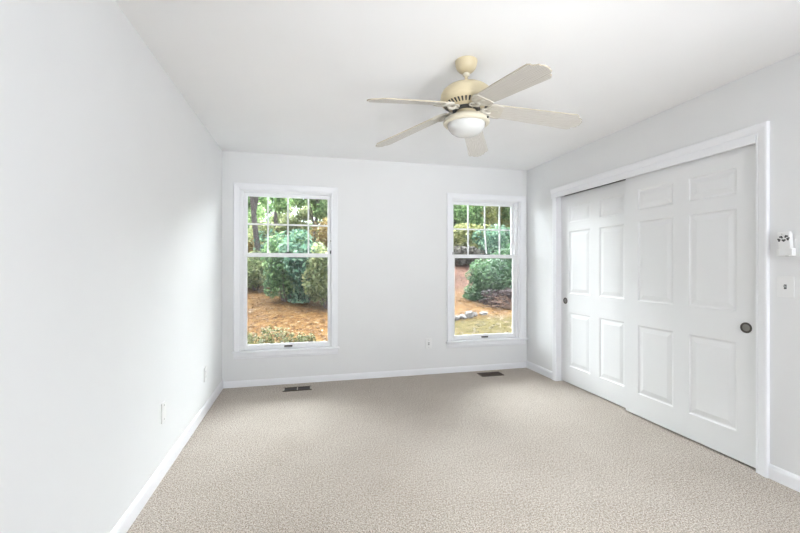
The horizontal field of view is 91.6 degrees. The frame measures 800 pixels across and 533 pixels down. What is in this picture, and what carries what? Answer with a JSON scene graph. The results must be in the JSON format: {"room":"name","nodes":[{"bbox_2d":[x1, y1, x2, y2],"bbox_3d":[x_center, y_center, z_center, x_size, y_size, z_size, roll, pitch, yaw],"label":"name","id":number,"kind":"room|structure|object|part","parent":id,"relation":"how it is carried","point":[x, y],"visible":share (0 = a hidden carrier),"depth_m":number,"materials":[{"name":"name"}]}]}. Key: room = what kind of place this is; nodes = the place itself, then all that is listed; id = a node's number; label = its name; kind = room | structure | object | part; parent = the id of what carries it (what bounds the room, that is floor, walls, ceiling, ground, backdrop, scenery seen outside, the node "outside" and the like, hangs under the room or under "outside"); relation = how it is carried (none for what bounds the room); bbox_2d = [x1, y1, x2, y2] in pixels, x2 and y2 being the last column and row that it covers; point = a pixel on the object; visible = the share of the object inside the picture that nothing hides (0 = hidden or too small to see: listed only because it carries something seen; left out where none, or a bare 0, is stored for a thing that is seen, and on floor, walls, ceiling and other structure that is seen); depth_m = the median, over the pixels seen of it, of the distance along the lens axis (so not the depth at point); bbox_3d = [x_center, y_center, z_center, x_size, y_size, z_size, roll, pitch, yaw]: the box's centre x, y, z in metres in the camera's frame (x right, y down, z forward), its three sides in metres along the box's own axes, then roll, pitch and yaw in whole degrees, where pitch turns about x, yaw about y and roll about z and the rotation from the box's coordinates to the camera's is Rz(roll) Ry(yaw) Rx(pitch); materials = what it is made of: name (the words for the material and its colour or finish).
{"room":"empty bedroom","nodes":[
{"label":"empty bedroom","id":0,"kind":"room"},
{"bbox_2d":[0,0,221,532],"bbox_3d":[-1.167,0.030,0.955,0.178,2.440,6.210,0,0,-14],"label":"wall","id":1,"kind":"structure","parent":0,"point":[111,181],"depth_m":1.58,"materials":[{"name":"paint"}]},
{"bbox_2d":[111,380,222,532],"bbox_3d":[-1.082,1.208,0.976,0.012,0.085,6.210,0,0,-14],"label":"baseboard","id":2,"kind":"structure","parent":1,"relation":"attached to","point":[133,511],"depth_m":2.27,"materials":[{"name":"paint"}]},
{"bbox_2d":[204,366,206,381],"bbox_3d":[-1.652,0.914,3.302,0.009,0.120,0.072,0,0,-14],"label":"power outlet","id":3,"kind":"object","parent":1,"relation":"attached to","point":[205,368],"visible":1,"depth_m":3.29,"materials":[{"name":"plastic"}]},
{"bbox_2d":[222,151,526,381],"bbox_3d":[-0.147,0.030,4.488,3.836,2.440,0.170,0,0,-14],"label":"wall","id":4,"kind":"structure","parent":0,"point":[392,216],"depth_m":4.38,"materials":[{"name":"paint"}]},
{"bbox_2d":[231,182,339,359],"bbox_3d":[-1.208,0.047,4.178,1.099,1.826,0.154,0,0,-14],"label":"window","id":5,"kind":"structure","parent":4,"relation":"in","point":[251,351],"depth_m":4.14,"materials":[{"name":"paint"}]},
{"bbox_3d":[-1.200,0.888,4.148,1.099,0.020,0.092,0,0,-14],"label":"sill","id":6,"kind":"part","parent":5,"relation":"part of","materials":[{"name":"paint"}]},
{"bbox_3d":[-1.208,0.367,4.194,0.901,1.018,0.034,0,0,-14],"label":"sash","id":7,"kind":"part","parent":5,"relation":"part of","materials":[{"name":"plastic"}]},
{"bbox_3d":[-1.217,-0.442,4.233,0.901,0.680,0.034,0,0,-14],"label":"sash","id":8,"kind":"part","parent":5,"relation":"part of","materials":[{"name":"glass"}]},
{"bbox_2d":[248,197,327,252],"bbox_3d":[-1.212,-0.445,4.230,0.848,0.614,0.010,0,0,-14],"label":"grille","id":9,"kind":"object","parent":5,"relation":"attached to","point":[325,198],"depth_m":4.23,"materials":[{"name":"plastic"}]},
{"bbox_2d":[223,362,525,388],"bbox_3d":[-0.125,1.216,4.400,3.472,0.067,0.012,0,0,-14],"label":"baseboard","id":10,"kind":"structure","parent":4,"relation":"attached to","point":[367,375],"depth_m":4.34,"materials":[{"name":"paint"}]},
{"bbox_2d":[426,338,431,348],"bbox_3d":[0.333,0.895,4.513,0.072,0.120,0.010,0,0,-14],"label":"wall jack","id":11,"kind":"object","parent":4,"relation":"attached to","point":[428,340],"visible":1,"depth_m":4.51,"materials":[{"name":"plastic"}]},
{"bbox_2d":[446,193,527,347],"bbox_3d":[1.043,0.047,4.727,1.066,1.826,0.154,0,0,-14],"label":"window","id":12,"kind":"structure","parent":4,"relation":"in","point":[517,230],"depth_m":4.75,"materials":[{"name":"paint"}]},
{"bbox_2d":[453,205,510,254],"bbox_3d":[1.013,-0.445,4.773,0.780,0.614,0.010,0,0,-14],"label":"grille","id":13,"kind":"object","parent":12,"relation":"attached to","point":[499,206],"depth_m":4.78,"materials":[{"name":"plastic"}]},
{"bbox_3d":[1.009,-0.442,4.777,0.832,0.680,0.034,0,0,-14],"label":"sash","id":14,"kind":"part","parent":12,"relation":"part of","materials":[{"name":"glass"}]},
{"bbox_3d":[1.018,0.367,4.738,0.832,1.018,0.034,0,0,-14],"label":"sash","id":15,"kind":"part","parent":12,"relation":"part of","materials":[{"name":"plastic"}]},
{"bbox_3d":[1.051,0.888,4.697,1.066,0.020,0.092,0,0,-14],"label":"sill","id":16,"kind":"part","parent":12,"relation":"part of","materials":[{"name":"paint"}]},
{"bbox_2d":[115,0,799,169],"bbox_3d":[0.950,-1.265,1.472,4.536,0.150,6.550,0,0,-14],"label":"ceiling","id":17,"kind":"structure","parent":0,"point":[285,77],"depth_m":2.25,"materials":[{"name":"paint"}]},
{"bbox_2d":[367,56,581,156],"bbox_3d":[0.410,-0.971,2.213,1.263,0.438,1.235,0,0,-14],"label":"ceiling fan","id":18,"kind":"object","parent":17,"relation":"hanging from","point":[468,103],"visible":1,"depth_m":2.18,"materials":[{"name":"beige metal"}]},
{"bbox_3d":[0.063,-0.861,2.474,0.546,0.115,0.140,0,0,38],"label":"blade","id":19,"kind":"part","parent":18,"relation":"part of","materials":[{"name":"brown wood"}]},
{"bbox_3d":[0.074,-0.856,2.017,0.543,0.129,0.140,0,0,-34],"label":"blade","id":20,"kind":"part","parent":18,"relation":"part of","materials":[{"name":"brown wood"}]},
{"bbox_3d":[0.383,-0.791,2.252,0.216,0.078,0.216,0,0,-14],"label":"lamp shade","id":21,"kind":"part","parent":18,"relation":"part of","materials":[{"name":"white glass"}]},
{"bbox_3d":[0.496,-0.863,2.625,0.140,0.108,0.547,0,0,20],"label":"blade","id":22,"kind":"part","parent":18,"relation":"part of","materials":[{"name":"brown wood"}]},
{"bbox_3d":[0.528,-0.870,1.889,0.140,0.090,0.550,0,0,-19],"label":"blade","id":23,"kind":"part","parent":18,"relation":"part of","materials":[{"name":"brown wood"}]},
{"bbox_3d":[0.774,-0.867,2.261,0.549,0.097,0.140,0,0,2],"label":"blade","id":24,"kind":"part","parent":18,"relation":"part of","materials":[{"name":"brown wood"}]},
{"bbox_2d":[127,368,799,532],"bbox_3d":[0.610,1.310,1.389,3.836,0.120,6.550,0,0,-14],"label":"floor","id":25,"kind":"structure","parent":0,"point":[520,450],"depth_m":2.41,"materials":[{"name":"carpet"}]},
{"bbox_2d":[283,386,311,391],"bbox_3d":[-1.047,1.247,3.970,0.284,0.006,0.120,0,0,-14],"label":"floor vent","id":26,"kind":"object","parent":25,"relation":"in","point":[301,387],"visible":1,"depth_m":3.98,"materials":[{"name":"plastic"}]},
{"bbox_2d":[477,372,503,376],"bbox_3d":[1.050,1.247,4.508,0.278,0.006,0.150,0,0,-14],"label":"floor vent","id":27,"kind":"object","parent":25,"relation":"in","point":[485,374],"visible":1,"depth_m":4.49,"materials":[{"name":"plastic"}]},
{"bbox_2d":[527,52,799,475],"bbox_3d":[2.361,0.030,1.817,0.110,2.440,6.210,0,0,-14],"label":"wall","id":28,"kind":"structure","parent":0,"point":[771,93],"depth_m":2.46,"materials":[{"name":"paint"}]},
{"bbox_2d":[526,361,551,378],"bbox_3d":[1.629,1.208,4.559,0.012,0.085,0.536,0,0,-14],"label":"baseboard","id":29,"kind":"structure","parent":28,"relation":"attached to","point":[543,371],"depth_m":4.54,"materials":[{"name":"paint"}]},
{"bbox_2d":[561,180,625,407],"bbox_3d":[1.896,0.241,3.788,0.038,1.993,0.971,0,0,-14],"label":"door","id":30,"kind":"structure","parent":28,"relation":"in","point":[593,221],"depth_m":3.76,"materials":[{"name":"paint"}]},
{"bbox_2d":[550,121,769,477],"bbox_3d":[1.980,0.195,3.323,0.138,2.110,2.086,0,0,-14],"label":"trim","id":31,"kind":"structure","parent":28,"relation":"attached to","point":[758,134],"depth_m":2.36,"materials":[{"name":"paint"}]},
{"bbox_3d":[1.695,0.240,4.267,0.022,2.020,0.055,0,0,-14],"label":"casing","id":32,"kind":"part","parent":31,"relation":"part of","materials":[{"name":"paint"}]},
{"bbox_2d":[626,144,755,467],"bbox_3d":[2.081,0.241,2.866,0.038,1.993,1.012,0,0,-14],"label":"door","id":33,"kind":"structure","parent":28,"relation":"in","point":[691,226],"depth_m":2.76,"materials":[{"name":"paint"}]},
{"bbox_3d":[2.168,0.384,2.438,0.004,0.067,0.067,0,0,-14],"label":"finger pull","id":34,"kind":"part","parent":33,"relation":"part of","materials":[{"name":"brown metal"}]},
{"bbox_2d":[742,324,749,330],"bbox_3d":[2.168,0.384,2.438,0.001,0.045,0.045,0,0,-14],"label":"door handle","id":35,"kind":"object","parent":33,"relation":"on","point":[745,327],"depth_m":2.44,"materials":[{"name":"grey metal"}]},
{"bbox_2d":[768,464,799,491],"bbox_3d":[2.610,1.208,0.542,0.012,0.085,3.616,0,0,-14],"label":"baseboard","id":36,"kind":"structure","parent":28,"relation":"attached to","point":[786,478],"depth_m":2.22,"materials":[{"name":"paint"}]},
{"bbox_2d":[777,276,794,297],"bbox_3d":[2.197,0.116,2.221,0.017,0.120,0.084,0,0,-14],"label":"light switch","id":37,"kind":"object","parent":28,"relation":"attached to","point":[785,284],"visible":1,"depth_m":2.21,"materials":[{"name":"plastic"}]},
{"bbox_2d":[776,239,795,255],"bbox_3d":[2.190,-0.107,2.205,0.038,0.096,0.074,0,0,-14],"label":"remote holder","id":38,"kind":"object","parent":28,"relation":"attached to","point":[791,251],"visible":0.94,"depth_m":2.18,"materials":[{"name":"plastic"}]},
{"bbox_2d":[777,231,792,253],"bbox_3d":[2.186,-0.132,2.208,0.030,0.130,0.063,0,0,-14],"label":"remote","id":39,"kind":"object","parent":38,"relation":"in","point":[785,239],"visible":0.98,"depth_m":2.20,"materials":[{"name":"plastic"}]},
{"label":"outside","id":40,"kind":"structure","parent":0,"visible":0},
{"bbox_2d":[247,229,511,343],"bbox_3d":[0.006,-2.083,25.273,44.000,7.707,40.000,0,0,-14],"label":"ground","id":41,"kind":"structure","parent":40,"point":[485,326],"depth_m":10.88,"materials":[{"name":"brown soil"}]},
{"bbox_2d":[247,238,255,272],"bbox_3d":[-6.031,-0.299,15.603,1.245,1.898,1.269,0,0,-14],"label":"shrub","id":42,"kind":"object","parent":41,"relation":"on","point":[250,244],"visible":0.1,"depth_m":15.57,"materials":[{"name":"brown plant"}]},
{"bbox_2d":[250,197,263,285],"bbox_3d":[-5.761,-2.771,15.806,5.413,7.237,2.874,0,0,-14],"label":"tree","id":43,"kind":"object","parent":41,"relation":"on","point":[253,200],"visible":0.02,"depth_m":15.06,"materials":[{"name":"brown plant"}]},
{"bbox_2d":[248,196,265,222],"bbox_3d":[-9.057,-2.825,19.751,4.439,5.592,3.303,0,0,-14],"label":"tree","id":44,"kind":"object","parent":41,"relation":"on","point":[258,212],"visible":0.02,"depth_m":19.68,"materials":[{"name":"green plant"}]},
{"bbox_2d":[247,250,268,290],"bbox_3d":[-5.258,0.139,14.147,1.483,1.527,1.426,0,0,-14],"label":"shrub","id":45,"kind":"object","parent":41,"relation":"on","point":[255,279],"visible":0.59,"depth_m":13.85,"materials":[{"name":"green plant"}]},
{"bbox_2d":[247,330,272,344],"bbox_3d":[-2.703,1.490,7.216,0.711,0.624,0.638,0,0,-14],"label":"shrub","id":46,"kind":"object","parent":41,"relation":"on","point":[250,339],"visible":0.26,"depth_m":7.21,"materials":[{"name":"green plant"}]},
{"bbox_2d":[248,197,273,241],"bbox_3d":[-11.312,-4.289,30.316,4.166,5.572,4.442,0,0,34],"label":"tree","id":47,"kind":"object","parent":41,"relation":"on","point":[264,199],"visible":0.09,"depth_m":29.45,"materials":[{"name":"green plant"}]},
{"bbox_2d":[260,325,297,343],"bbox_3d":[-2.276,1.452,7.457,0.847,0.710,0.568,0,0,-14],"label":"shrub","id":48,"kind":"object","parent":41,"relation":"on","point":[264,331],"visible":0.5,"depth_m":7.43,"materials":[{"name":"green plant"}]},
{"bbox_2d":[248,198,313,247],"bbox_3d":[-8.148,-2.723,25.714,5.908,4.107,3.605,0,0,-14],"label":"tree","id":49,"kind":"object","parent":41,"relation":"on","point":[279,217],"visible":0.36,"depth_m":25.12,"materials":[{"name":"green plant"}]},
{"bbox_2d":[260,230,307,301],"bbox_3d":[-3.722,-0.011,12.684,1.572,2.320,1.806,0,0,-14],"label":"shrub","id":50,"kind":"object","parent":41,"relation":"on","point":[276,278],"visible":0.5,"depth_m":12.20,"materials":[{"name":"green plant"}]},
{"bbox_2d":[252,228,317,259],"bbox_3d":[-4.172,-0.336,15.564,3.437,2.401,2.056,0,0,-14],"label":"shrub","id":51,"kind":"object","parent":41,"relation":"on","point":[282,234],"visible":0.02,"depth_m":15.38,"materials":[{"name":"green plant"}]},
{"bbox_2d":[269,197,325,239],"bbox_3d":[-4.537,-2.756,20.048,4.781,5.609,3.002,0,0,-6],"label":"tree","id":52,"kind":"object","parent":41,"relation":"on","point":[299,203],"visible":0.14,"depth_m":19.91,"materials":[{"name":"green plant"}]},
{"bbox_2d":[277,228,324,303],"bbox_3d":[-3.139,-0.018,12.434,1.564,2.403,1.936,0,0,31],"label":"shrub","id":53,"kind":"object","parent":41,"relation":"on","point":[299,267],"visible":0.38,"depth_m":12.06,"materials":[{"name":"green plant"}]},
{"bbox_2d":[286,333,315,342],"bbox_3d":[-1.926,1.536,7.523,0.624,0.533,0.673,0,0,-14],"label":"shrub","id":54,"kind":"object","parent":41,"relation":"on","point":[302,338],"visible":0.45,"depth_m":7.43,"materials":[{"name":"green plant"}]},
{"bbox_2d":[301,242,327,308],"bbox_3d":[-2.294,0.276,11.693,1.340,2.052,1.328,0,0,-14],"label":"shrub","id":55,"kind":"object","parent":41,"relation":"on","point":[317,286],"visible":0.49,"depth_m":11.50,"materials":[{"name":"green plant"}]},
{"bbox_2d":[303,207,326,237],"bbox_3d":[-3.701,-2.977,27.021,4.854,5.725,4.372,0,0,30],"label":"tree","id":56,"kind":"object","parent":41,"relation":"on","point":[313,207],"visible":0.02,"depth_m":26.34,"materials":[{"name":"green plant"}]},
{"bbox_2d":[309,217,326,250],"bbox_3d":[-2.809,-0.639,15.971,1.610,2.916,1.918,0,0,30],"label":"shrub","id":57,"kind":"object","parent":41,"relation":"on","point":[322,236],"visible":0.1,"depth_m":15.47,"materials":[{"name":"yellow plant"}]},
{"bbox_2d":[316,199,326,216],"bbox_3d":[-3.008,-2.433,18.988,3.196,5.550,2.809,0,0,-14],"label":"tree","id":58,"kind":"object","parent":41,"relation":"on","point":[323,202],"visible":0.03,"depth_m":18.98,"materials":[{"name":"green plant"}]},
{"bbox_2d":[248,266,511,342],"bbox_3d":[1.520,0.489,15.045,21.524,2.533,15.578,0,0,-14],"label":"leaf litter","id":59,"kind":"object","parent":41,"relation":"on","point":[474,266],"visible":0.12,"depth_m":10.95,"materials":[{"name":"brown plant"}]},
{"bbox_2d":[459,314,466,318],"bbox_3d":[1.776,1.430,10.986,0.216,0.181,0.203,0,0,24],"label":"rock","id":60,"kind":"object","parent":41,"relation":"on","point":[462,316],"visible":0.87,"depth_m":10.92,"materials":[{"name":"grey stone"}]},
{"bbox_2d":[453,245,484,265],"bbox_3d":[3.616,-0.590,21.056,2.239,1.099,1.748,0,0,-14],"label":"shrub","id":61,"kind":"object","parent":41,"relation":"on","point":[462,250],"visible":0.66,"depth_m":20.54,"materials":[{"name":"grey plant"}]},
{"bbox_2d":[465,311,473,317],"bbox_3d":[1.957,1.386,11.089,0.255,0.255,0.226,0,0,-14],"label":"rock","id":62,"kind":"object","parent":41,"relation":"on","point":[468,314],"visible":0.84,"depth_m":11.01,"materials":[{"name":"grey stone"}]},
{"bbox_2d":[453,205,487,243],"bbox_3d":[3.599,-2.926,24.864,4.071,4.765,3.771,0,0,18],"label":"tree","id":63,"kind":"object","parent":41,"relation":"on","point":[459,211],"visible":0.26,"depth_m":24.23,"materials":[{"name":"green plant"}]},
{"bbox_2d":[453,223,491,252],"bbox_3d":[4.111,-1.546,22.797,2.808,2.114,2.897,0,0,26],"label":"shrub","id":64,"kind":"object","parent":41,"relation":"on","point":[459,236],"visible":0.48,"depth_m":22.24,"materials":[{"name":"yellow plant"}]},
{"bbox_2d":[458,206,509,232],"bbox_3d":[5.669,-3.271,26.389,4.632,5.054,3.412,0,0,-20],"label":"tree","id":65,"kind":"object","parent":41,"relation":"on","point":[491,212],"visible":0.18,"depth_m":25.46,"materials":[{"name":"green plant"}]},
{"bbox_2d":[462,258,511,300],"bbox_3d":[3.509,0.470,14.285,2.830,1.559,2.084,0,0,-14],"label":"shrub","id":66,"kind":"object","parent":41,"relation":"on","point":[483,277],"visible":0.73,"depth_m":13.64,"materials":[{"name":"green plant"}]},
{"bbox_2d":[471,224,509,258],"bbox_3d":[5.741,-1.240,21.445,3.408,2.213,2.161,0,0,-14],"label":"shrub","id":67,"kind":"object","parent":41,"relation":"on","point":[492,237],"visible":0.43,"depth_m":20.96,"materials":[{"name":"green plant"}]},
{"bbox_2d":[479,287,511,309],"bbox_3d":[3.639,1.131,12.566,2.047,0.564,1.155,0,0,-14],"label":"bare shrub","id":68,"kind":"object","parent":41,"relation":"on","point":[500,301],"visible":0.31,"depth_m":12.44,"materials":[{"name":"brown plant"}]},
{"bbox_2d":[484,235,511,284],"bbox_3d":[4.402,-0.100,14.784,2.341,2.484,1.941,0,0,-14],"label":"shrub","id":69,"kind":"object","parent":41,"relation":"on","point":[507,248],"visible":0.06,"depth_m":14.65,"materials":[{"name":"green plant"}]},
{"bbox_2d":[496,207,509,240],"bbox_3d":[8.368,-3.141,27.021,4.323,5.214,3.589,0,0,45],"label":"tree","id":70,"kind":"object","parent":41,"relation":"on","point":[506,209],"visible":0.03,"depth_m":26.66,"materials":[{"name":"green plant"}]}
]}

